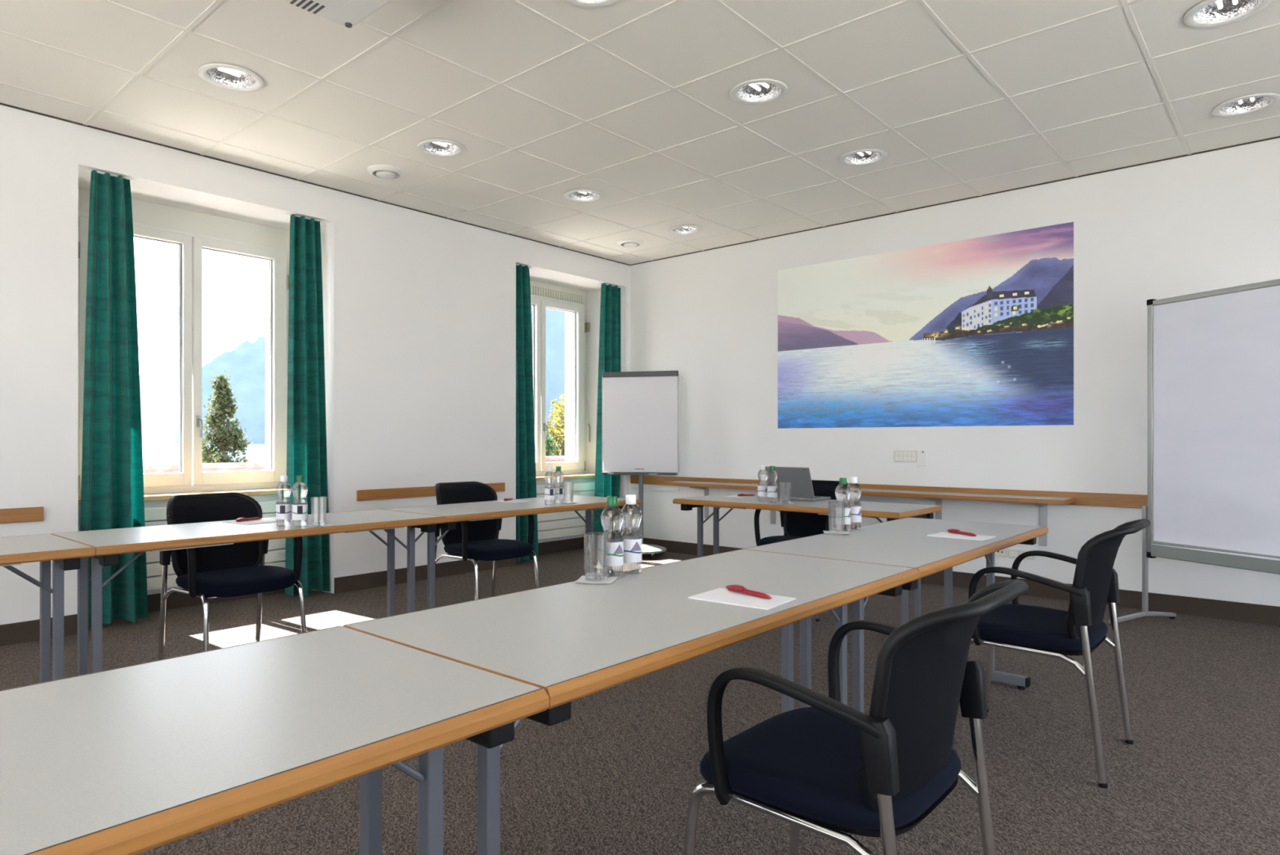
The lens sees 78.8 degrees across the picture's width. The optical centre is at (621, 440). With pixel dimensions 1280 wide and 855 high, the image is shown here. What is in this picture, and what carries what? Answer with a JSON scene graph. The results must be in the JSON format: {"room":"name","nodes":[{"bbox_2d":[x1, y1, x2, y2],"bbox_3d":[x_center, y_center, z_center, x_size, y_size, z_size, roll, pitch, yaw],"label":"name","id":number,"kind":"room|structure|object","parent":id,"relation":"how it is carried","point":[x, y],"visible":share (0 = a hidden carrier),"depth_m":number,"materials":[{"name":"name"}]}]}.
{"room":"conference room","nodes":[
{"label":"conference room","id":0,"kind":"room"},
{"bbox_2d":[0,104,630,624],"bbox_3d":[-3.175,-0.400,4.863,0.695,3.000,9.460,0,0,42],"label":"wall","id":1,"kind":"structure","parent":0,"point":[420,308],"depth_m":5.68,"materials":[{"name":"white paint"}]},
{"bbox_2d":[0,506,43,523],"bbox_3d":[-3.658,0.406,3.780,0.020,0.078,1.400,0,0,42],"label":"trim","id":2,"kind":"structure","parent":1,"relation":"attached to","point":[27,513],"depth_m":4.22,"materials":[{"name":"brown wood"}]},
{"bbox_2d":[80,168,148,627],"bbox_3d":[-3.002,-0.240,4.615,0.162,2.660,0.354,0,0,42],"label":"curtain","id":3,"kind":"object","parent":1,"relation":"hanging from","point":[112,493],"visible":0.92,"depth_m":4.62,"materials":[{"name":"green fabric"}]},
{"bbox_2d":[78,187,289,504],"bbox_3d":[-2.951,-0.585,5.346,0.510,1.970,1.531,0,0,42],"label":"window","id":4,"kind":"structure","parent":1,"relation":"in","point":[193,231],"depth_m":5.34,"materials":[{"name":"white"}]},
{"bbox_2d":[144,500,285,590],"bbox_3d":[-2.780,0.689,5.195,0.065,0.522,1.231,0,0,42],"label":"radiator","id":5,"kind":"object","parent":1,"relation":"attached to","point":[152,513],"visible":0.02,"depth_m":5.00,"materials":[{"name":"white metal"}]},
{"bbox_2d":[0,535,593,645],"bbox_3d":[-3.029,1.044,4.733,0.327,0.112,9.060,0,0,42],"label":"baseboard","id":6,"kind":"structure","parent":1,"relation":"attached to","point":[28,630],"depth_m":5.66,"materials":[{"name":"wood"}]},
{"bbox_2d":[284,213,329,596],"bbox_3d":[-2.212,-0.240,5.503,0.161,2.660,0.314,0,0,42],"label":"curtain","id":7,"kind":"object","parent":1,"relation":"hanging from","point":[306,436],"visible":0.88,"depth_m":5.52,"materials":[{"name":"green fabric"}]},
{"bbox_2d":[356,482,505,500],"bbox_3d":[-1.476,0.406,6.240,0.020,0.078,1.394,0,0,42],"label":"trim","id":8,"kind":"structure","parent":1,"relation":"attached to","point":[417,491],"depth_m":5.99,"materials":[{"name":"brown wood"}]},
{"bbox_2d":[515,263,538,561],"bbox_3d":[-0.864,-0.240,7.027,0.166,2.660,0.334,0,0,42],"label":"curtain","id":9,"kind":"object","parent":1,"relation":"hanging from","point":[526,473],"visible":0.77,"depth_m":6.99,"materials":[{"name":"green fabric"}]},
{"bbox_2d":[529,280,595,480],"bbox_3d":[-0.814,-0.585,7.754,0.510,1.970,1.454,0,0,42],"label":"window","id":10,"kind":"structure","parent":1,"relation":"in","point":[543,295],"depth_m":7.95,"materials":[{"name":"white"}]},
{"bbox_2d":[529,285,583,303],"bbox_3d":[-0.782,-1.478,7.766,0.013,0.080,1.154,0,0,42],"label":"grille","id":11,"kind":"object","parent":10,"relation":"attached to","point":[544,292],"depth_m":7.91,"materials":[{"name":"white"}]},
{"bbox_2d":[536,481,595,540],"bbox_3d":[-0.644,0.689,7.603,0.065,0.522,1.154,0,0,42],"label":"radiator","id":12,"kind":"object","parent":1,"relation":"attached to","point":[546,525],"visible":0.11,"depth_m":7.67,"materials":[{"name":"white metal"}]},
{"bbox_2d":[593,282,622,549],"bbox_3d":[-0.122,-0.240,7.864,0.147,2.660,0.390,0,0,42],"label":"curtain","id":13,"kind":"object","parent":1,"relation":"hanging from","point":[609,355],"visible":0.52,"depth_m":7.80,"materials":[{"name":"green fabric"}]},
{"bbox_2d":[0,0,1279,265],"bbox_3d":[-0.127,-1.848,2.158,7.455,0.104,9.060,0,0,42],"label":"ceiling","id":14,"kind":"structure","parent":0,"point":[629,102],"depth_m":4.11,"materials":[{"name":"grey tile"}]},
{"bbox_2d":[197,63,263,92],"bbox_3d":[-1.936,-1.824,3.869,0.294,0.064,0.294,0,0,42],"label":"recessed light","id":15,"kind":"object","parent":14,"relation":"in","point":[227,77],"visible":0.88,"depth_m":3.92,"materials":[{"name":"white plastic"}]},
{"bbox_2d":[284,0,391,27],"bbox_3d":[-0.993,-1.704,2.799,0.470,0.193,0.369,0,0,42],"label":"projector","id":16,"kind":"object","parent":14,"relation":"attached to","point":[347,13],"visible":1,"depth_m":2.92,"materials":[{"name":"white plastic"}]},
{"bbox_2d":[367,164,404,179],"bbox_3d":[-1.574,-1.806,5.219,0.244,0.068,0.244,0,0,42],"label":"ceiling vent","id":17,"kind":"object","parent":14,"relation":"in","point":[381,171],"visible":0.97,"depth_m":5.17,"materials":[{"name":"white plastic"}]},
{"bbox_2d":[417,138,466,157],"bbox_3d":[-1.107,-1.824,4.804,0.294,0.064,0.294,0,0,42],"label":"recessed light","id":18,"kind":"object","parent":14,"relation":"in","point":[438,148],"visible":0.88,"depth_m":4.87,"materials":[{"name":"white metal"}]},
{"bbox_2d":[563,189,603,202],"bbox_3d":[-0.277,-1.824,5.739,0.294,0.064,0.294,0,0,42],"label":"recessed light","id":19,"kind":"object","parent":14,"relation":"in","point":[577,195],"visible":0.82,"depth_m":5.81,"materials":[{"name":"white metal"}]},
{"bbox_2d":[563,0,620,8],"bbox_3d":[-0.119,-1.824,3.092,0.294,0.064,0.294,0,0,42],"label":"recessed light","id":20,"kind":"object","parent":14,"relation":"in","point":[581,3],"visible":1,"depth_m":3.20,"materials":[{"name":"white metal"}]},
{"bbox_2d":[617,238,644,247],"bbox_3d":[0.085,-1.806,7.089,0.244,0.068,0.244,0,0,42],"label":"ceiling vent","id":21,"kind":"object","parent":14,"relation":"in","point":[627,242],"visible":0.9,"depth_m":7.03,"materials":[{"name":"white plastic"}]},
{"bbox_2d":[668,225,702,235],"bbox_3d":[0.552,-1.824,6.674,0.294,0.064,0.294,0,0,42],"label":"recessed light","id":22,"kind":"object","parent":14,"relation":"in","point":[682,229],"visible":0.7,"depth_m":6.75,"materials":[{"name":"white metal"}]},
{"bbox_2d":[729,79,787,105],"bbox_3d":[0.711,-1.824,4.027,0.294,0.064,0.294,0,0,42],"label":"recessed light","id":23,"kind":"object","parent":14,"relation":"in","point":[755,91],"visible":0.94,"depth_m":4.08,"materials":[{"name":"white metal"}]},
{"bbox_2d":[839,148,887,166],"bbox_3d":[1.540,-1.824,4.962,0.294,0.064,0.294,0,0,42],"label":"recessed light","id":24,"kind":"object","parent":14,"relation":"in","point":[861,157],"visible":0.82,"depth_m":5.03,"materials":[{"name":"white metal"}]},
{"bbox_2d":[1183,0,1271,28],"bbox_3d":[2.528,-1.824,3.250,0.294,0.064,0.294,0,0,42],"label":"recessed light","id":25,"kind":"object","parent":14,"relation":"in","point":[1209,13],"visible":0.99,"depth_m":3.32,"materials":[{"name":"white metal"}]},
{"bbox_2d":[1211,93,1279,117],"bbox_3d":[3.358,-1.824,4.185,0.294,0.064,0.294,0,0,42],"label":"recessed light","id":26,"kind":"object","parent":14,"relation":"in","point":[1251,104],"visible":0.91,"depth_m":4.23,"materials":[{"name":"white metal"}]},
{"bbox_2d":[0,546,1279,854],"bbox_3d":[-0.181,1.160,2.206,8.000,0.120,9.460,0,0,42],"label":"floor","id":27,"kind":"structure","parent":0,"point":[1200,773],"depth_m":2.71,"materials":[{"name":"brown carpet"}]},
{"bbox_2d":[0,533,95,682],"bbox_3d":[-2.599,0.740,2.413,0.630,0.720,1.498,0,0,42],"label":"folding table","id":28,"kind":"object","parent":27,"relation":"on","point":[65,554],"visible":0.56,"depth_m":2.85,"materials":[{"name":"grey laminate"}]},
{"bbox_2d":[157,492,306,660],"bbox_3d":[-1.917,0.688,3.827,0.586,0.828,0.556,0,0,39],"label":"chair","id":29,"kind":"object","parent":27,"relation":"on","point":[239,568],"visible":0.67,"depth_m":3.84,"materials":[{"name":"black fabric"}]},
{"bbox_2d":[50,509,446,675],"bbox_3d":[-1.603,0.740,3.535,0.630,0.720,1.498,0,0,42],"label":"folding table","id":30,"kind":"object","parent":27,"relation":"on","point":[108,544],"visible":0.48,"depth_m":3.23,"materials":[{"name":"grey laminate"}]},
{"bbox_2d":[222,519,276,524],"bbox_3d":[-1.725,0.378,3.616,0.210,0.003,0.148,0,0,34],"label":"paper","id":31,"kind":"object","parent":30,"relation":"on","point":[258,521],"visible":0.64,"depth_m":3.58,"materials":[{"name":"white paper"}]},
{"bbox_2d":[235,516,261,521],"bbox_3d":[-1.738,0.367,3.638,0.022,0.017,0.145,0,0,22],"label":"ballpoint pen","id":32,"kind":"object","parent":31,"relation":"on","point":[239,519],"visible":1,"depth_m":3.61,"materials":[{"name":"red plastic"}]},
{"bbox_2d":[275,475,291,526],"bbox_3d":[-1.491,0.268,3.442,0.064,0.224,0.064,0,0,28],"label":"water bottle","id":33,"kind":"object","parent":30,"relation":"on","point":[283,488],"visible":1,"depth_m":3.42,"materials":[{"name":"clear plastic"}]},
{"bbox_2d":[292,475,307,527],"bbox_3d":[-1.411,0.268,3.420,0.064,0.224,0.064,0,0,20],"label":"water bottle","id":34,"kind":"object","parent":30,"relation":"on","point":[300,489],"visible":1,"depth_m":3.40,"materials":[{"name":"clear plastic"}]},
{"bbox_2d":[305,523,334,527],"bbox_3d":[-1.340,0.378,3.450,0.100,0.004,0.100,0,0,10],"label":"paper napkin","id":35,"kind":"object","parent":30,"relation":"on","point":[314,525],"visible":1,"depth_m":3.46,"materials":[{"name":"white paper"}]},
{"bbox_2d":[0,625,549,854],"bbox_3d":[-0.842,0.740,0.836,0.630,0.720,1.498,0,0,42],"label":"folding table","id":36,"kind":"object","parent":27,"relation":"on","point":[134,759],"visible":1,"depth_m":1.04,"materials":[{"name":"grey laminate"}]},
{"bbox_2d":[435,480,539,599],"bbox_3d":[-0.874,0.688,4.905,0.586,0.828,0.556,0,0,44],"label":"chair","id":37,"kind":"object","parent":27,"relation":"on","point":[474,541],"visible":0.62,"depth_m":4.92,"materials":[{"name":"black fabric"}]},
{"bbox_2d":[379,494,640,608],"bbox_3d":[-0.608,0.740,4.657,0.630,0.720,1.498,0,0,42],"label":"folding table","id":38,"kind":"object","parent":27,"relation":"on","point":[491,509],"visible":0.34,"depth_m":4.35,"materials":[{"name":"grey laminate"}]},
{"bbox_2d":[493,499,534,502],"bbox_3d":[-0.668,0.378,4.844,0.210,0.003,0.148,0,0,36],"label":"paper","id":39,"kind":"object","parent":38,"relation":"on","point":[501,500],"visible":0.86,"depth_m":4.83,"materials":[{"name":"white paper"}]},
{"bbox_2d":[503,497,512,501],"bbox_3d":[-0.702,0.367,4.865,0.022,0.017,0.145,0,0,12],"label":"ballpoint pen","id":40,"kind":"object","parent":39,"relation":"on","point":[504,499],"visible":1,"depth_m":4.82,"materials":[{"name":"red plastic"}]},
{"bbox_2d":[544,466,555,505],"bbox_3d":[-0.418,0.268,4.569,0.064,0.224,0.064,0,0,17],"label":"water bottle","id":41,"kind":"object","parent":38,"relation":"on","point":[549,477],"visible":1,"depth_m":4.54,"materials":[{"name":"clear plastic"}]},
{"bbox_2d":[554,466,564,503],"bbox_3d":[-0.374,0.268,4.653,0.064,0.224,0.064,0,0,8],"label":"water bottle","id":42,"kind":"object","parent":38,"relation":"on","point":[559,488],"visible":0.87,"depth_m":4.63,"materials":[{"name":"clear plastic"}]},
{"bbox_2d":[563,502,577,503],"bbox_3d":[-0.320,0.378,4.706,0.100,0.004,0.100,0,0,10],"label":"paper napkin","id":43,"kind":"object","parent":38,"relation":"on","point":[563,502],"visible":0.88,"depth_m":4.72,"materials":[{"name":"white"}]},
{"bbox_2d":[342,548,919,854],"bbox_3d":[0.153,0.740,1.958,0.630,0.720,1.498,0,0,42],"label":"folding table","id":44,"kind":"object","parent":27,"relation":"on","point":[571,641],"visible":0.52,"depth_m":1.66,"materials":[{"name":"grey laminate"}]},
{"bbox_2d":[573,575,617,583],"bbox_3d":[-0.068,0.378,2.108,0.100,0.004,0.100,0,0,10],"label":"paper napkin","id":45,"kind":"object","parent":44,"relation":"on","point":[583,579],"visible":1,"depth_m":2.10,"materials":[{"name":"white paper"}]},
{"bbox_2d":[600,495,623,577],"bbox_3d":[-0.025,0.268,2.175,0.064,0.224,0.064,0,0,-23],"label":"water bottle","id":46,"kind":"object","parent":44,"relation":"on","point":[611,517],"visible":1,"depth_m":2.15,"materials":[{"name":"clear plastic"}]},
{"bbox_2d":[621,493,641,573],"bbox_3d":[0.028,0.268,2.237,0.064,0.224,0.064,0,0,-14],"label":"water bottle","id":47,"kind":"object","parent":44,"relation":"on","point":[632,513],"visible":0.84,"depth_m":2.21,"materials":[{"name":"clear plastic"}]},
{"bbox_2d":[688,587,795,609],"bbox_3d":[0.289,0.378,1.866,0.210,0.003,0.148,0,0,38],"label":"paper","id":48,"kind":"object","parent":44,"relation":"on","point":[722,595],"visible":0.93,"depth_m":1.85,"materials":[{"name":"white paper"}]},
{"bbox_2d":[725,584,771,598],"bbox_3d":[0.311,0.367,1.893,0.022,0.017,0.145,0,0,-36],"label":"ballpoint pen","id":49,"kind":"object","parent":48,"relation":"on","point":[736,588],"visible":1,"depth_m":1.90,"materials":[{"name":"red plastic"}]},
{"bbox_2d":[601,370,679,558],"bbox_3d":[0.181,0.224,7.399,0.756,1.752,0.500,0,0,15],"label":"flip chart","id":50,"kind":"object","parent":27,"relation":"on","point":[641,409],"visible":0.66,"depth_m":7.37,"materials":[{"name":"grey paper"}]},
{"bbox_2d":[601,471,677,475],"bbox_3d":[0.172,0.316,7.365,0.724,0.024,0.079,0,0,15],"label":"tray","id":51,"kind":"object","parent":50,"relation":"on","point":[602,473],"depth_m":7.33,"materials":[{"name":"grey metal"}]},
{"bbox_2d":[754,480,848,621],"bbox_3d":[1.203,0.688,5.108,0.556,0.828,0.586,0,0,42],"label":"chair","id":52,"kind":"object","parent":27,"relation":"on","point":[795,525],"visible":0.24,"depth_m":5.24,"materials":[{"name":"black fabric"}]},
{"bbox_2d":[672,493,942,624],"bbox_3d":[1.105,0.740,4.809,1.498,0.720,0.630,0,0,42],"label":"folding table","id":53,"kind":"object","parent":27,"relation":"on","point":[891,511],"visible":0.48,"depth_m":4.62,"materials":[{"name":"grey laminate"}]},
{"bbox_2d":[724,494,755,497],"bbox_3d":[0.797,0.378,5.268,0.148,0.003,0.210,0,0,37],"label":"paper","id":54,"kind":"object","parent":53,"relation":"on","point":[731,495],"visible":0.79,"depth_m":5.25,"materials":[{"name":"white paper"}]},
{"bbox_2d":[737,493,755,496],"bbox_3d":[0.843,0.367,5.238,0.145,0.017,0.022,0,0,-28],"label":"ballpoint pen","id":55,"kind":"object","parent":54,"relation":"on","point":[738,495],"visible":1,"depth_m":5.22,"materials":[{"name":"red plastic"}]},
{"bbox_2d":[757,465,767,501],"bbox_3d":[0.882,0.268,4.852,0.064,0.224,0.064,0,0,-26],"label":"water bottle","id":56,"kind":"object","parent":53,"relation":"on","point":[762,473],"visible":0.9,"depth_m":4.83,"materials":[{"name":"clear plastic"}]},
{"bbox_2d":[767,465,777,502],"bbox_3d":[0.926,0.268,4.773,0.064,0.224,0.064,0,0,-34],"label":"water bottle","id":57,"kind":"object","parent":53,"relation":"on","point":[772,487],"visible":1,"depth_m":4.75,"materials":[{"name":"clear plastic"}]},
{"bbox_2d":[776,502,794,503],"bbox_3d":[0.985,0.378,4.674,0.100,0.004,0.100,0,0,10],"label":"paper napkin","id":58,"kind":"object","parent":53,"relation":"on","point":[776,502],"visible":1,"depth_m":4.68,"materials":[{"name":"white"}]},
{"bbox_2d":[764,466,831,500],"bbox_3d":[1.133,0.273,5.011,0.320,0.210,0.294,0,0,42],"label":"laptop","id":59,"kind":"object","parent":53,"relation":"on","point":[793,482],"visible":0.76,"depth_m":4.91,"materials":[{"name":"silver metal"}]},
{"bbox_2d":[683,578,1028,854],"bbox_3d":[0.484,0.688,1.609,0.586,0.828,0.556,0,0,42],"label":"chair","id":60,"kind":"object","parent":27,"relation":"on","point":[825,768],"visible":1,"depth_m":1.46,"materials":[{"name":"black fabric"}]},
{"bbox_2d":[742,516,1048,712],"bbox_3d":[1.149,0.740,3.080,0.630,0.720,1.498,0,0,42],"label":"folding table","id":61,"kind":"object","parent":27,"relation":"on","point":[905,541],"visible":0.42,"depth_m":2.78,"materials":[{"name":"grey laminate"}]},
{"bbox_2d":[822,530,850,534],"bbox_3d":[0.881,0.378,3.186,0.100,0.004,0.100,0,0,10],"label":"paper napkin","id":62,"kind":"object","parent":61,"relation":"on","point":[824,531],"visible":1,"depth_m":3.18,"materials":[{"name":"white paper"}]},
{"bbox_2d":[835,477,850,531],"bbox_3d":[0.924,0.268,3.244,0.064,0.224,0.064,0,0,-40],"label":"water bottle","id":63,"kind":"object","parent":61,"relation":"on","point":[842,491],"visible":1,"depth_m":3.22,"materials":[{"name":"clear plastic"}]},
{"bbox_2d":[848,476,861,529],"bbox_3d":[0.994,0.268,3.329,0.064,0.224,0.064,0,0,-31],"label":"water bottle","id":64,"kind":"object","parent":61,"relation":"on","point":[855,489],"visible":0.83,"depth_m":3.30,"materials":[{"name":"clear plastic"}]},
{"bbox_2d":[927,531,995,540],"bbox_3d":[1.342,0.378,3.072,0.210,0.003,0.148,0,0,45],"label":"paper","id":65,"kind":"object","parent":61,"relation":"on","point":[978,537],"visible":0.93,"depth_m":3.06,"materials":[{"name":"white paper"}]},
{"bbox_2d":[947,528,976,536],"bbox_3d":[1.360,0.367,3.106,0.022,0.017,0.145,0,0,-21],"label":"ballpoint pen","id":66,"kind":"object","parent":65,"relation":"on","point":[953,531],"visible":1,"depth_m":3.11,"materials":[{"name":"red plastic"}]},
{"bbox_2d":[968,518,1150,787],"bbox_3d":[1.528,0.688,2.796,0.586,0.828,0.556,0,0,42],"label":"chair","id":67,"kind":"object","parent":27,"relation":"on","point":[1080,629],"visible":0.88,"depth_m":2.63,"materials":[{"name":"black fabric"}]},
{"bbox_2d":[1108,279,1279,624],"bbox_3d":[3.389,0.126,4.104,0.542,1.948,1.344,0,0,-20],"label":"whiteboard","id":68,"kind":"object","parent":27,"relation":"on","point":[1214,356],"visible":0.98,"depth_m":4.35,"materials":[{"name":"silver metal"}]},
{"bbox_2d":[1151,540,1279,573],"bbox_3d":[3.400,0.647,4.108,0.044,0.095,1.208,0,0,-20],"label":"tray","id":69,"kind":"object","parent":68,"relation":"on","point":[1229,556],"depth_m":4.30,"materials":[{"name":"grey metal"}]},
{"bbox_2d":[630,137,1279,606],"bbox_3d":[2.946,-0.400,5.622,7.855,3.000,0.200,0,0,42],"label":"wall","id":70,"kind":"structure","parent":0,"point":[1206,221],"depth_m":5.58,"materials":[{"name":"white paint"}]},
{"bbox_2d":[631,486,679,491],"bbox_3d":[0.334,0.487,7.793,0.605,0.026,0.018,0,0,42],"label":"duct","id":71,"kind":"object","parent":70,"relation":"attached to","point":[632,487],"visible":1,"depth_m":7.75,"materials":[{"name":"white plastic"}]},
{"bbox_2d":[660,480,1075,546],"bbox_3d":[1.742,0.566,6.333,3.380,0.348,0.331,0,0,42],"label":"table","id":72,"kind":"object","parent":70,"relation":"attached to","point":[937,496],"visible":0.73,"depth_m":5.72,"materials":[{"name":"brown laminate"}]},
{"bbox_2d":[630,475,1147,507],"bbox_3d":[2.730,0.399,5.665,7.035,0.088,0.020,0,0,42],"label":"trim","id":73,"kind":"structure","parent":70,"relation":"attached to","point":[1111,500],"depth_m":5.63,"materials":[{"name":"brown wood"}]},
{"bbox_2d":[894,449,926,466],"bbox_3d":[2.258,0.137,6.083,0.253,0.127,0.022,0,0,42],"label":"switch panel","id":74,"kind":"object","parent":70,"relation":"attached to","point":[919,456],"visible":1,"depth_m":6.07,"materials":[{"name":"beige plastic"}]},
{"bbox_2d":[777,222,1074,428],"bbox_3d":[2.244,-0.801,6.106,2.302,1.392,0.006,0,0,42],"label":"wall mural","id":75,"kind":"object","parent":70,"relation":"attached to","point":[976,331],"visible":1,"depth_m":5.97,"materials":[{"name":"paint"}]},
{"bbox_2d":[643,537,1279,625],"bbox_3d":[2.880,1.044,5.538,7.443,0.112,0.012,0,0,42],"label":"baseboard","id":76,"kind":"structure","parent":70,"relation":"attached to","point":[1222,609],"depth_m":5.04,"materials":[{"name":"wood"}]},
{"bbox_2d":[995,548,1006,556],"bbox_3d":[2.751,0.815,5.651,0.082,0.060,0.014,0,0,42],"label":"wall socket","id":77,"kind":"object","parent":70,"relation":"attached to","point":[1002,553],"visible":0.63,"depth_m":5.64,"materials":[{"name":"beige plastic"}]},
{"bbox_2d":[1008,548,1020,558],"bbox_3d":[2.820,0.815,5.589,0.082,0.060,0.015,0,0,42],"label":"wall socket","id":78,"kind":"object","parent":70,"relation":"attached to","point":[1011,553],"visible":0.82,"depth_m":5.59,"materials":[{"name":"beige plastic"}]},
{"bbox_2d":[1022,550,1035,559],"bbox_3d":[2.891,0.815,5.526,0.082,0.060,0.015,0,0,42],"label":"wall socket","id":79,"kind":"object","parent":70,"relation":"attached to","point":[1023,551],"visible":0.5,"depth_m":5.52,"materials":[{"name":"beige plastic"}]},
{"label":"outside","id":80,"kind":"structure","parent":0,"visible":0},
{"bbox_3d":[0.000,4.250,0.000,120.000,0.300,120.000,0,0,42],"label":"ground","id":81,"kind":"structure","parent":80,"visible":0},
{"bbox_2d":[201,369,253,462],"bbox_3d":[-6.582,1.465,12.736,3.085,5.273,3.084,0,0,42],"label":"conifer tree","id":82,"kind":"object","parent":81,"relation":"on","point":[224,438],"visible":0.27,"depth_m":12.74,"materials":[{"name":"green plant"}]},
{"bbox_2d":[142,455,564,472],"bbox_3d":[-4.078,2.178,8.965,0.320,3.845,30.000,0,0,42],"label":"wall","id":83,"kind":"structure","parent":81,"relation":"on","point":[241,465],"depth_m":8.45,"materials":[{"name":"white paint"}]},
{"bbox_2d":[546,434,556,456],"bbox_3d":[-1.403,1.962,15.345,1.210,4.282,1.119,0,0,42],"label":"shrub","id":84,"kind":"object","parent":81,"relation":"on","point":[549,446],"visible":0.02,"depth_m":15.60,"materials":[{"name":"green plant"}]},
{"bbox_2d":[546,393,564,455],"bbox_3d":[-1.392,1.450,18.843,2.843,5.304,2.713,0,0,42],"label":"shrub","id":85,"kind":"object","parent":81,"relation":"on","point":[557,431],"visible":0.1,"depth_m":18.57,"materials":[{"name":"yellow plant"}]},
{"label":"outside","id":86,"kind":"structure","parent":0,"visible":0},
{"bbox_2d":[142,441,560,464],"bbox_3d":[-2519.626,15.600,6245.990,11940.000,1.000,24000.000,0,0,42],"label":"lake surface","id":87,"kind":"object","parent":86,"point":[153,452],"depth_m":878.56,"materials":[{"name":"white liquid"}]},
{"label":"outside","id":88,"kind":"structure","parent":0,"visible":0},
{"bbox_2d":[160,305,564,443],"bbox_3d":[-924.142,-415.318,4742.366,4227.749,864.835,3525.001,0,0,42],"label":"mountain","id":89,"kind":"structure","parent":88,"point":[243,358],"depth_m":3383.51},
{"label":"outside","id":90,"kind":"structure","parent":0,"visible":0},
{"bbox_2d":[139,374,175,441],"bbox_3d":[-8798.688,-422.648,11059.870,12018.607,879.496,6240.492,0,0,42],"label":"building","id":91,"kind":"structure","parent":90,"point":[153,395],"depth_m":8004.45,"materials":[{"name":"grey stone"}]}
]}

